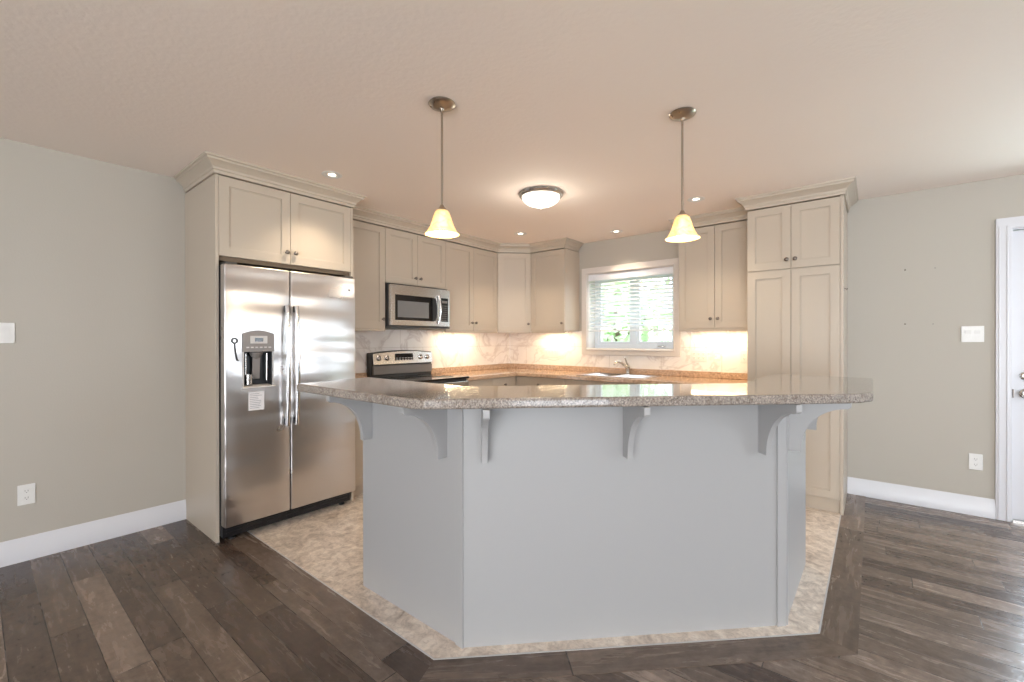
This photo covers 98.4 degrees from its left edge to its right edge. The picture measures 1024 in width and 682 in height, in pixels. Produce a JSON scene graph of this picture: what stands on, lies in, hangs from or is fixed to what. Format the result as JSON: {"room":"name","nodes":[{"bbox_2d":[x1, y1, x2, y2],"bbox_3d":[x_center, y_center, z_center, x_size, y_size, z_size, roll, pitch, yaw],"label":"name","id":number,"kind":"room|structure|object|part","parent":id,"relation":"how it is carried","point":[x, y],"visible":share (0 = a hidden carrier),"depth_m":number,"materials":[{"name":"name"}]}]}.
{"room":"kitchen","nodes":[
{"label":"kitchen","id":0,"kind":"room"},
{"bbox_2d":[0,138,442,541],"bbox_3d":[-2.766,0.063,2.785,0.120,2.440,8.960,0,0,39],"label":"wall","id":1,"kind":"structure","parent":0,"point":[93,389],"depth_m":2.79,"materials":[{"name":"paint"}]},
{"bbox_2d":[0,323,14,342],"bbox_3d":[-2.892,-0.046,2.527,0.011,0.118,0.072,0,0,39],"label":"light switch","id":2,"kind":"object","parent":1,"relation":"attached to","point":[7,330],"visible":1,"depth_m":2.53,"materials":[{"name":"white plastic"}]},
{"bbox_2d":[17,483,35,505],"bbox_3d":[-2.843,0.899,2.590,0.009,0.118,0.072,0,0,39],"label":"outlet","id":3,"kind":"object","parent":1,"relation":"attached to","point":[26,494],"visible":1,"depth_m":2.59,"materials":[{"name":"white plastic"}]},
{"bbox_2d":[23,488,29,493],"bbox_3d":[-2.841,0.879,2.588,0.003,0.028,0.028,0,0,39],"label":"receptacle","id":4,"kind":"object","parent":3,"relation":"attached to","point":[25,490],"depth_m":2.59,"materials":[{"name":"white plastic"}]},
{"bbox_2d":[23,495,29,500],"bbox_3d":[-2.841,0.919,2.588,0.003,0.028,0.028,0,0,39],"label":"receptacle","id":5,"kind":"object","parent":3,"relation":"attached to","point":[25,497],"depth_m":2.59,"materials":[{"name":"white plastic"}]},
{"bbox_2d":[0,499,185,567],"bbox_3d":[-3.910,1.219,1.278,0.016,0.138,4.932,0,0,39],"label":"baseboard","id":6,"kind":"structure","parent":1,"relation":"attached to","point":[14,551],"depth_m":2.78,"materials":[{"name":"white paint"}]},
{"bbox_2d":[353,220,384,330],"bbox_3d":[-1.452,-0.577,4.013,0.359,0.972,0.503,0,0,39],"label":"upper cabinet","id":7,"kind":"object","parent":1,"relation":"attached to","point":[368,239],"visible":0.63,"depth_m":3.99,"materials":[{"name":"beige paint"}]},
{"bbox_3d":[-1.348,-0.101,3.929,0.020,0.022,0.503,0,0,39],"label":"light rail","id":8,"kind":"part","parent":7,"relation":"part of","materials":[{"name":"beige paint"}]},
{"bbox_2d":[385,227,445,288],"bbox_3d":[-1.056,-0.807,4.498,0.359,0.515,0.750,0,0,39],"label":"upper cabinet","id":9,"kind":"object","parent":1,"relation":"attached to","point":[411,259],"visible":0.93,"depth_m":4.38,"materials":[{"name":"beige paint"}]},
{"bbox_3d":[-1.068,-0.803,4.265,0.020,0.509,0.372,0,0,39],"label":"door","id":10,"kind":"part","parent":9,"relation":"part of","materials":[{"name":"beige paint"}]},
{"bbox_2d":[385,283,449,328],"bbox_3d":[-1.020,-0.335,4.472,0.430,0.413,0.744,0,0,39],"label":"microwave","id":11,"kind":"object","parent":9,"relation":"attached to","point":[406,306],"visible":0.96,"depth_m":4.31,"materials":[{"name":"silver metal"}]},
{"bbox_3d":[-0.737,-0.319,4.511,0.043,0.295,0.020,0,0,8],"label":"handle","id":12,"kind":"part","parent":11,"relation":"part of","materials":[{"name":"silver metal"}]},
{"bbox_3d":[-0.708,-0.339,4.611,0.038,0.381,0.127,0,0,39],"label":"control panel","id":13,"kind":"part","parent":11,"relation":"part of","materials":[{"name":"metal"}]},
{"bbox_3d":[-0.831,-0.804,4.555,0.020,0.509,0.372,0,0,39],"label":"door","id":14,"kind":"part","parent":9,"relation":"part of","materials":[{"name":"beige paint"}]},
{"bbox_2d":[355,330,508,372],"bbox_3d":[-0.894,0.149,4.977,0.008,0.532,2.700,0,0,39],"label":"backsplash","id":15,"kind":"structure","parent":1,"relation":"attached to","point":[448,349],"depth_m":5.07,"materials":[{"name":"stone"}]},
{"bbox_2d":[426,241,497,332],"bbox_3d":[-0.554,-0.580,5.114,0.359,0.972,0.839,0,0,39],"label":"upper cabinet","id":16,"kind":"object","parent":1,"relation":"attached to","point":[471,274],"visible":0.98,"depth_m":4.99,"materials":[{"name":"beige paint"}]},
{"bbox_3d":[-0.579,-0.588,4.864,0.020,0.943,0.416,0,0,39],"label":"door","id":17,"kind":"part","parent":16,"relation":"part of","materials":[{"name":"beige paint"}]},
{"bbox_3d":[-0.449,-0.105,5.030,0.020,0.022,0.839,0,0,39],"label":"light rail","id":18,"kind":"part","parent":16,"relation":"part of","materials":[{"name":"beige paint"}]},
{"bbox_3d":[-0.314,-0.589,5.189,0.020,0.943,0.416,0,0,39],"label":"door","id":19,"kind":"part","parent":16,"relation":"part of","materials":[{"name":"beige paint"}]},
{"bbox_2d":[353,206,582,253],"bbox_3d":[-0.482,-1.116,4.734,2.818,0.096,0.766,0,0,-32],"label":"crown molding","id":20,"kind":"structure","parent":1,"relation":"attached to","point":[360,214],"depth_m":4.88,"materials":[{"name":"beige paint"}]},
{"bbox_2d":[0,0,1023,243],"bbox_3d":[0.107,-1.204,0.357,7.600,0.100,8.800,0,0,39],"label":"ceiling","id":21,"kind":"structure","parent":0,"point":[577,98],"depth_m":2.09,"materials":[{"name":"paint"}]},
{"bbox_2d":[321,171,341,178],"bbox_3d":[-1.254,-1.156,3.080,0.136,0.006,0.136,0,0,39],"label":"recessed light","id":22,"kind":"object","parent":21,"relation":"in","point":[330,174],"visible":1,"depth_m":3.07,"materials":[{"name":"white plastic"}]},
{"bbox_2d":[425,96,458,237],"bbox_3d":[-0.341,-0.838,2.158,0.168,0.638,0.168,0,0,39],"label":"pendant light","id":23,"kind":"object","parent":21,"relation":"hanging from","point":[441,226],"visible":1,"depth_m":2.13,"materials":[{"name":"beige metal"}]},
{"bbox_3d":[-0.342,-0.892,2.158,0.011,0.463,0.011,0,0,39],"label":"rod","id":24,"kind":"part","parent":23,"relation":"part of","materials":[{"name":"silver metal"}]},
{"bbox_3d":[-0.341,-0.578,2.159,0.168,0.116,0.168,0,0,39],"label":"lamp shade","id":25,"kind":"part","parent":23,"relation":"part of","materials":[{"name":"white glass"}]},
{"bbox_2d":[514,232,526,234],"bbox_3d":[0.092,-1.162,4.795,0.136,0.006,0.136,0,0,39],"label":"recessed light","id":26,"kind":"object","parent":21,"relation":"in","point":[516,233],"visible":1,"depth_m":4.78,"materials":[{"name":"white plastic"}]},
{"bbox_2d":[518,186,563,208],"bbox_3d":[0.228,-1.101,3.486,0.356,0.122,0.356,0,0,39],"label":"flush ceiling light","id":27,"kind":"object","parent":21,"relation":"attached to","point":[540,197],"visible":1,"depth_m":3.39,"materials":[{"name":"glass"}]},
{"bbox_2d":[610,230,622,232],"bbox_3d":[1.109,-1.163,4.704,0.136,0.006,0.136,0,0,39],"label":"recessed light","id":28,"kind":"object","parent":21,"relation":"in","point":[612,231],"visible":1,"depth_m":4.69,"materials":[{"name":"white plastic"}]},
{"bbox_2d":[665,107,699,241],"bbox_3d":[0.868,-0.840,2.255,0.168,0.638,0.168,0,0,39],"label":"pendant light","id":29,"kind":"object","parent":21,"relation":"hanging from","point":[682,230],"visible":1,"depth_m":2.23,"materials":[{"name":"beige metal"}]},
{"bbox_3d":[0.868,-0.894,2.255,0.011,0.463,0.011,0,0,39],"label":"rod","id":30,"kind":"part","parent":29,"relation":"part of","materials":[{"name":"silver metal"}]},
{"bbox_3d":[0.869,-0.579,2.255,0.168,0.116,0.168,0,0,39],"label":"lamp shade","id":31,"kind":"part","parent":29,"relation":"part of","materials":[{"name":"white glass"}]},
{"bbox_2d":[687,196,704,201],"bbox_3d":[1.508,-1.160,3.625,0.136,0.006,0.136,0,0,39],"label":"recessed light","id":32,"kind":"object","parent":21,"relation":"in","point":[699,198],"visible":1,"depth_m":3.62,"materials":[{"name":"white plastic"}]},
{"bbox_2d":[0,497,1023,681],"bbox_3d":[0.110,1.346,0.364,7.600,0.120,8.800,0,0,39],"label":"floor","id":33,"kind":"structure","parent":0,"point":[942,591],"depth_m":2.05,"materials":[{"name":"brown wood"}]},
{"bbox_2d":[185,174,352,542],"bbox_3d":[-1.801,0.110,3.355,0.652,2.341,0.956,0,0,39],"label":"tall cabinet","id":34,"kind":"object","parent":33,"relation":"on","point":[228,219],"visible":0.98,"depth_m":3.02,"materials":[{"name":"beige paint"}]},
{"bbox_3d":[-2.110,0.111,3.002,0.621,2.341,0.019,0,0,39],"label":"panel","id":35,"kind":"part","parent":34,"relation":"part of","materials":[{"name":"beige paint"}]},
{"bbox_3d":[-1.730,-0.801,2.990,0.020,0.509,0.444,0,0,39],"label":"door","id":36,"kind":"part","parent":34,"relation":"part of","materials":[{"name":"beige paint"}]},
{"bbox_2d":[173,151,365,207],"bbox_3d":[-1.774,-1.111,3.329,0.666,0.096,1.105,0,0,39],"label":"crown molding","id":37,"kind":"structure","parent":34,"relation":"attached to","point":[207,164],"depth_m":3.02,"materials":[{"name":"beige paint"}]},
{"bbox_3d":[-1.440,-0.802,3.345,0.020,0.509,0.468,0,0,39],"label":"door","id":38,"kind":"part","parent":34,"relation":"part of","materials":[{"name":"beige paint"}]},
{"bbox_3d":[-1.516,0.109,3.728,0.621,2.341,0.018,0,0,39],"label":"panel","id":39,"kind":"part","parent":34,"relation":"part of","materials":[{"name":"beige paint"}]},
{"bbox_2d":[247,515,840,659],"bbox_3d":[0.347,1.278,2.682,5.050,0.003,1.710,0,0,-4],"label":"trim","id":40,"kind":"structure","parent":33,"relation":"on","point":[819,630],"depth_m":1.91,"materials":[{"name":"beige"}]},
{"bbox_2d":[249,493,839,657],"bbox_3d":[0.284,1.277,3.532,3.662,0.002,3.472,0,0,39],"label":"floor tile","id":41,"kind":"structure","parent":33,"relation":"on","point":[327,542],"depth_m":2.37,"materials":[{"name":"tile"}]},
{"bbox_2d":[219,261,354,538],"bbox_3d":[-1.748,0.388,3.308,0.737,1.785,0.905,0,0,39],"label":"refrigerator","id":42,"kind":"object","parent":41,"relation":"on","point":[293,456],"visible":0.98,"depth_m":3.02,"materials":[{"name":"grey metal"}]},
{"bbox_2d":[231,338,238,360],"bbox_3d":[-1.757,0.054,2.805,0.012,0.151,0.043,0,0,39],"label":"bottle opener","id":43,"kind":"object","parent":42,"relation":"attached to","point":[232,339],"visible":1,"depth_m":2.80,"materials":[{"name":"grey metal"}]},
{"bbox_3d":[-1.738,0.172,2.885,0.014,0.180,0.013,0,0,39],"label":"dispenser rod","id":44,"kind":"part","parent":42,"relation":"part of","materials":[{"name":"metal"}]},
{"bbox_3d":[-1.697,0.344,2.941,0.070,1.665,0.402,0,0,39],"label":"freezer door","id":45,"kind":"part","parent":42,"relation":"part of","materials":[{"name":"silver metal"}]},
{"bbox_2d":[248,391,263,410],"bbox_3d":[-1.679,0.393,2.906,0.001,0.122,0.096,0,0,39],"label":"note","id":46,"kind":"object","parent":42,"relation":"attached to","point":[255,399],"visible":1,"depth_m":2.90,"materials":[{"name":"white paper"}]},
{"bbox_3d":[-1.664,-0.008,2.909,0.003,0.050,0.105,0,0,39],"label":"control panel","id":47,"kind":"part","parent":42,"relation":"part of","materials":[{"name":"grey plastic"}]},
{"bbox_3d":[-1.655,0.171,2.985,0.014,0.180,0.013,0,0,39],"label":"dispenser rod","id":48,"kind":"part","parent":42,"relation":"part of","materials":[{"name":"metal"}]},
{"bbox_3d":[-1.531,0.169,3.025,0.044,0.828,0.031,0,0,39],"label":"handle","id":49,"kind":"part","parent":42,"relation":"part of","materials":[{"name":"silver metal"}]},
{"bbox_3d":[-1.491,0.168,3.074,0.044,0.828,0.031,0,0,39],"label":"handle","id":50,"kind":"part","parent":42,"relation":"part of","materials":[{"name":"silver metal"}]},
{"bbox_3d":[-1.409,0.343,3.294,0.070,1.665,0.497,0,0,39],"label":"door","id":51,"kind":"part","parent":42,"relation":"part of","materials":[{"name":"silver metal"}]},
{"bbox_2d":[353,417,362,495],"bbox_3d":[-1.344,0.846,3.927,0.622,0.866,0.499,0,0,39],"label":"base cabinet","id":52,"kind":"object","parent":41,"relation":"on","point":[358,443],"visible":0.11,"depth_m":3.61,"materials":[{"name":"beige paint"}]},
{"bbox_3d":[-1.135,0.878,3.756,0.020,0.591,0.495,0,0,39],"label":"door","id":53,"kind":"part","parent":52,"relation":"part of","materials":[{"name":"beige paint"}]},
{"bbox_2d":[355,373,366,377],"bbox_3d":[-1.341,0.360,3.924,0.631,0.102,0.501,0,0,39],"label":"countertop","id":54,"kind":"structure","parent":52,"relation":"on","point":[357,375],"depth_m":4.25,"materials":[{"name":"beige laminate"}]},
{"bbox_2d":[367,350,468,385],"bbox_3d":[-0.901,0.671,4.385,0.707,1.152,0.764,0,0,39],"label":"range","id":55,"kind":"object","parent":41,"relation":"on","point":[406,365],"visible":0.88,"depth_m":4.46,"materials":[{"name":"grey metal"}]},
{"bbox_3d":[-1.117,0.289,4.570,0.022,0.085,0.736,0,0,39],"label":"vent panel","id":56,"kind":"part","parent":55,"relation":"part of","materials":[{"name":"grey plastic"}]},
{"bbox_3d":[-1.115,0.167,4.570,0.028,0.129,0.738,0,0,39],"label":"control panel","id":57,"kind":"part","parent":55,"relation":"part of","materials":[{"name":"metal"}]},
{"bbox_2d":[379,374,468,381],"bbox_3d":[-0.905,0.368,4.387,0.598,0.018,0.764,0,0,39],"label":"cooktop","id":58,"kind":"object","parent":55,"relation":"in","point":[406,377],"depth_m":4.36,"materials":[{"name":"black glass"}]},
{"bbox_3d":[-0.691,0.358,4.442,0.210,0.001,0.210,0,0,39],"label":"burner","id":59,"kind":"part","parent":55,"relation":"part of","materials":[{"name":"grey plastic"}]},
{"bbox_3d":[-0.691,0.722,4.213,0.034,0.640,0.756,0,0,39],"label":"oven door","id":60,"kind":"part","parent":55,"relation":"part of","materials":[{"name":"metal"}]},
{"bbox_2d":[469,376,515,385],"bbox_3d":[-0.435,0.842,5.040,0.622,0.866,0.837,0,0,39],"label":"base cabinet","id":61,"kind":"object","parent":41,"relation":"on","point":[503,381],"visible":0.12,"depth_m":4.92,"materials":[{"name":"beige paint"}]},
{"bbox_3d":[-0.359,0.495,4.707,0.020,0.159,0.414,0,0,39],"label":"drawer","id":62,"kind":"part","parent":61,"relation":"part of","materials":[{"name":"beige paint"}]},
{"bbox_3d":[-0.094,0.494,5.031,0.020,0.159,0.414,0,0,39],"label":"drawer","id":63,"kind":"part","parent":61,"relation":"part of","materials":[{"name":"beige paint"}]},
{"bbox_2d":[431,363,746,383],"bbox_3d":[0.685,0.356,4.507,3.032,0.102,1.431,0,0,39],"label":"countertop","id":64,"kind":"structure","parent":61,"relation":"on","point":[476,372],"depth_m":4.83,"materials":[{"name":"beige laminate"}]},
{"bbox_2d":[578,372,659,378],"bbox_3d":[1.120,0.448,4.668,0.756,0.176,0.446,0,0,39],"label":"sink","id":65,"kind":"object","parent":64,"relation":"in","point":[618,375],"visible":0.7,"depth_m":4.74,"materials":[{"name":"metal"}]},
{"bbox_3d":[0.983,0.450,4.780,0.325,0.171,0.370,0,0,39],"label":"bowl","id":66,"kind":"part","parent":65,"relation":"part of","materials":[{"name":"white ceramic"}]},
{"bbox_3d":[1.258,0.450,4.556,0.325,0.171,0.370,0,0,39],"label":"bowl","id":67,"kind":"part","parent":65,"relation":"part of","materials":[{"name":"silver metal"}]},
{"bbox_2d":[613,357,630,373],"bbox_3d":[1.195,0.270,4.823,0.248,0.190,0.064,0,0,-28],"label":"faucet","id":68,"kind":"object","parent":64,"relation":"on","point":[627,366],"visible":0.89,"depth_m":4.84,"materials":[{"name":"metal"}]},
{"bbox_3d":[1.188,0.265,4.808,0.222,0.111,0.032,0,0,-32],"label":"spout","id":69,"kind":"part","parent":68,"relation":"part of","materials":[{"name":"metal"}]},
{"bbox_2d":[516,376,564,385],"bbox_3d":[0.483,0.840,5.196,0.661,0.866,0.622,0,0,39],"label":"base cabinet","id":70,"kind":"object","parent":41,"relation":"on","point":[520,380],"visible":0.19,"depth_m":5.00,"materials":[{"name":"beige paint"}]},
{"bbox_2d":[327,396,851,648],"bbox_3d":[0.474,0.766,2.308,2.730,1.030,1.272,0,0,-5],"label":"kitchen island","id":71,"kind":"object","parent":41,"relation":"on","point":[486,527],"visible":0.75,"depth_m":1.93,"materials":[{"name":"grey paint"}]},
{"bbox_3d":[-0.222,0.768,1.854,0.045,1.029,0.007,0,0,39],"label":"corner trim","id":72,"kind":"part","parent":71,"relation":"part of","materials":[{"name":"grey paint"}]},
{"bbox_2d":[297,374,872,409],"bbox_3d":[0.486,0.231,2.202,3.110,0.039,1.023,0,0,-5],"label":"countertop","id":73,"kind":"structure","parent":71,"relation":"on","point":[772,389],"depth_m":1.82,"materials":[{"name":"beige stone"}]},
{"bbox_3d":[1.209,0.766,1.984,0.043,1.029,0.007,0,0,-6],"label":"corner trim","id":74,"kind":"part","parent":71,"relation":"part of","materials":[{"name":"grey paint"}]},
{"bbox_3d":[1.243,0.766,1.998,0.007,1.029,0.020,0,0,39],"label":"corner trim","id":75,"kind":"part","parent":71,"relation":"part of","materials":[{"name":"grey paint"}]},
{"bbox_2d":[564,379,632,384],"bbox_3d":[1.101,0.841,4.692,0.929,0.866,0.622,0,0,39],"label":"base cabinet","id":76,"kind":"object","parent":41,"relation":"on","point":[566,381],"visible":0.02,"depth_m":4.58,"materials":[{"name":"beige paint"}]},
{"bbox_3d":[0.749,0.494,4.629,0.460,0.159,0.020,0,0,39],"label":"drawer","id":77,"kind":"part","parent":76,"relation":"part of","materials":[{"name":"beige paint"}]},
{"bbox_3d":[1.110,0.494,4.335,0.460,0.159,0.020,0,0,39],"label":"drawer","id":78,"kind":"part","parent":76,"relation":"part of","materials":[{"name":"beige paint"}]},
{"bbox_2d":[747,195,847,514],"bbox_3d":[2.368,0.105,3.647,0.659,2.341,0.649,0,0,39],"label":"pantry cabinet","id":79,"kind":"object","parent":41,"relation":"on","point":[797,288],"visible":0.73,"depth_m":3.38,"materials":[{"name":"beige paint"}]},
{"bbox_2d":[668,176,858,227],"bbox_3d":[2.083,-1.117,3.830,1.433,0.096,0.663,0,0,39],"label":"crown molding","id":80,"kind":"structure","parent":79,"relation":"attached to","point":[847,187],"depth_m":3.46,"materials":[{"name":"beige paint"}]},
{"bbox_3d":[2.053,-0.813,3.536,0.303,0.493,0.020,0,0,39],"label":"door","id":81,"kind":"part","parent":79,"relation":"part of","materials":[{"name":"beige paint"}]},
{"bbox_3d":[2.054,0.306,3.539,0.303,1.724,0.020,0,0,39],"label":"door","id":82,"kind":"part","parent":79,"relation":"part of","materials":[{"name":"beige paint"}]},
{"bbox_3d":[2.290,-0.812,3.342,0.304,0.493,0.020,0,0,39],"label":"door","id":83,"kind":"part","parent":79,"relation":"part of","materials":[{"name":"beige paint"}]},
{"bbox_3d":[2.291,0.306,3.345,0.304,1.724,0.020,0,0,39],"label":"door","id":84,"kind":"part","parent":79,"relation":"part of","materials":[{"name":"beige paint"}]},
{"bbox_3d":[2.607,0.105,3.473,0.019,2.341,0.618,0,0,39],"label":"panel","id":85,"kind":"part","parent":79,"relation":"part of","materials":[{"name":"beige paint"}]},
{"bbox_2d":[225,493,865,681],"bbox_3d":[0.354,1.279,2.614,5.236,0.002,1.840,0,0,-4],"label":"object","id":86,"kind":"structure","parent":33,"relation":"on","point":[839,633],"depth_m":1.85,"materials":[{"name":"brown wood"}]},
{"bbox_2d":[538,174,1023,498],"bbox_3d":[2.904,0.054,3.785,7.400,2.440,0.240,0,0,39],"label":"wall","id":87,"kind":"structure","parent":0,"point":[932,406],"depth_m":3.41,"materials":[{"name":"paint"}]},
{"bbox_2d":[497,253,530,332],"bbox_3d":[0.007,-0.582,5.595,0.620,0.972,0.614,0,0,39],"label":"upper cabinet","id":88,"kind":"object","parent":87,"relation":"attached to","point":[513,269],"visible":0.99,"depth_m":5.37,"materials":[{"name":"beige paint"}]},
{"bbox_3d":[0.028,-0.107,5.379,0.402,0.022,0.018,0,0,-6],"label":"light rail","id":89,"kind":"part","parent":88,"relation":"part of","materials":[{"name":"beige paint"}]},
{"bbox_2d":[531,248,578,332],"bbox_3d":[0.511,-0.582,5.348,0.483,0.972,0.359,0,0,39],"label":"upper cabinet","id":90,"kind":"object","parent":87,"relation":"attached to","point":[554,273],"visible":1,"depth_m":5.22,"materials":[{"name":"beige paint"}]},
{"bbox_3d":[0.424,-0.590,5.240,0.480,0.943,0.020,0,0,39],"label":"door","id":91,"kind":"part","parent":90,"relation":"part of","materials":[{"name":"beige paint"}]},
{"bbox_3d":[0.427,-0.107,5.245,0.483,0.022,0.020,0,0,39],"label":"light rail","id":92,"kind":"part","parent":90,"relation":"part of","materials":[{"name":"beige paint"}]},
{"bbox_2d":[509,330,746,372],"bbox_3d":[1.138,0.147,5.067,3.042,0.532,0.008,0,0,39],"label":"backsplash","id":93,"kind":"structure","parent":87,"relation":"attached to","point":[723,348],"depth_m":4.82,"materials":[{"name":"stone"}]},
{"bbox_2d":[690,350,706,361],"bbox_3d":[1.879,0.149,4.450,0.164,0.118,0.009,0,0,39],"label":"outlet","id":94,"kind":"object","parent":93,"relation":"attached to","point":[695,355],"visible":1,"depth_m":4.45,"materials":[{"name":"white plastic"}]},
{"bbox_2d":[740,350,746,362],"bbox_3d":[2.200,0.149,4.188,0.072,0.118,0.009,0,0,39],"label":"outlet","id":95,"kind":"object","parent":93,"relation":"attached to","point":[743,354],"visible":0.88,"depth_m":4.19,"materials":[{"name":"white plastic"}]},
{"bbox_2d":[582,258,680,356],"bbox_3d":[1.364,-0.349,5.024,1.163,1.024,0.266,0,0,39],"label":"window","id":96,"kind":"structure","parent":87,"relation":"in","point":[592,343],"depth_m":5.05,"materials":[{"name":"beige paint"}]},
{"bbox_3d":[1.228,-0.350,5.245,0.428,0.778,0.035,0,0,39],"label":"sash","id":97,"kind":"part","parent":96,"relation":"part of","materials":[{"name":"white plastic"}]},
{"bbox_2d":[588,267,672,331],"bbox_3d":[1.312,-0.445,4.960,1.000,0.670,0.070,0,0,39],"label":"window blind","id":98,"kind":"object","parent":96,"relation":"attached to","point":[665,270],"visible":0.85,"depth_m":4.93,"materials":[{"name":"white plastic"}]},
{"bbox_3d":[1.023,-0.427,5.176,0.002,0.610,0.002,0,0,39],"label":"ladder cord","id":99,"kind":"part","parent":98,"relation":"part of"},
{"bbox_3d":[1.318,-0.119,4.968,0.988,0.018,0.048,0,0,39],"label":"rail","id":100,"kind":"part","parent":98,"relation":"part of","materials":[{"name":"white plastic"}]},
{"bbox_3d":[1.395,-0.427,4.872,0.002,0.610,0.002,0,0,39],"label":"ladder cord","id":101,"kind":"part","parent":98,"relation":"part of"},
{"bbox_3d":[1.419,-0.349,5.092,1.007,0.868,0.060,0,0,39],"label":"frame","id":102,"kind":"part","parent":96,"relation":"part of","materials":[{"name":"white plastic"}]},
{"bbox_3d":[1.607,-0.349,4.936,0.428,0.778,0.035,0,0,39],"label":"sash","id":103,"kind":"part","parent":96,"relation":"part of","materials":[{"name":"glass"}]},
{"bbox_2d":[679,220,747,330],"bbox_3d":[1.952,-0.581,4.172,0.650,0.972,0.359,0,0,39],"label":"upper cabinet","id":104,"kind":"object","parent":87,"relation":"attached to","point":[713,272],"visible":0.84,"depth_m":4.06,"materials":[{"name":"beige paint"}]},
{"bbox_3d":[1.738,-0.589,4.167,0.322,0.943,0.020,0,0,39],"label":"door","id":105,"kind":"part","parent":104,"relation":"part of","materials":[{"name":"beige paint"}]},
{"bbox_3d":[1.867,-0.105,4.069,0.650,0.022,0.020,0,0,39],"label":"light rail","id":106,"kind":"part","parent":104,"relation":"part of","materials":[{"name":"beige paint"}]},
{"bbox_3d":[1.990,-0.589,3.962,0.322,0.943,0.020,0,0,39],"label":"door","id":107,"kind":"part","parent":104,"relation":"part of","materials":[{"name":"beige paint"}]},
{"bbox_2d":[847,477,994,518],"bbox_3d":[4.249,1.207,2.525,3.722,0.138,0.016,0,0,39],"label":"baseboard","id":108,"kind":"structure","parent":87,"relation":"attached to","point":[941,500],"depth_m":3.40,"materials":[{"name":"white paint"}]},
{"bbox_2d":[961,326,983,341],"bbox_3d":[3.373,-0.051,3.239,0.118,0.118,0.011,0,0,39],"label":"light switch","id":109,"kind":"object","parent":87,"relation":"attached to","point":[968,333],"visible":1,"depth_m":3.24,"materials":[{"name":"white plastic"}]},
{"bbox_2d":[969,453,982,470],"bbox_3d":[3.388,0.883,3.232,0.072,0.118,0.009,0,0,39],"label":"outlet","id":110,"kind":"object","parent":87,"relation":"attached to","point":[975,460],"visible":1,"depth_m":3.23,"materials":[{"name":"white plastic"}]},
{"bbox_2d":[995,216,1023,523],"bbox_3d":[3.938,0.202,2.916,1.056,2.146,0.279,0,0,39],"label":"door","id":111,"kind":"structure","parent":87,"relation":"in","point":[1009,242],"depth_m":3.13,"materials":[{"name":"white paint"}]},
{"bbox_3d":[3.580,0.370,3.076,0.064,0.064,0.074,0,0,39],"label":"knob","id":112,"kind":"part","parent":111,"relation":"part of","materials":[{"name":"metal"}]},
{"label":"outside","id":113,"kind":"structure","parent":0,"visible":0},
{"bbox_3d":[11.917,1.843,15.932,34.000,0.020,29.550,0,0,39],"label":"lawn","id":114,"kind":"structure","parent":113,"visible":0},
{"bbox_2d":[602,278,671,340],"bbox_3d":[2.792,-0.376,12.048,3.541,4.470,3.552,0,0,39],"label":"tree","id":115,"kind":"object","parent":114,"relation":"on","point":[617,335],"visible":0.15,"depth_m":11.40,"materials":[{"name":"green plant"}]}
]}

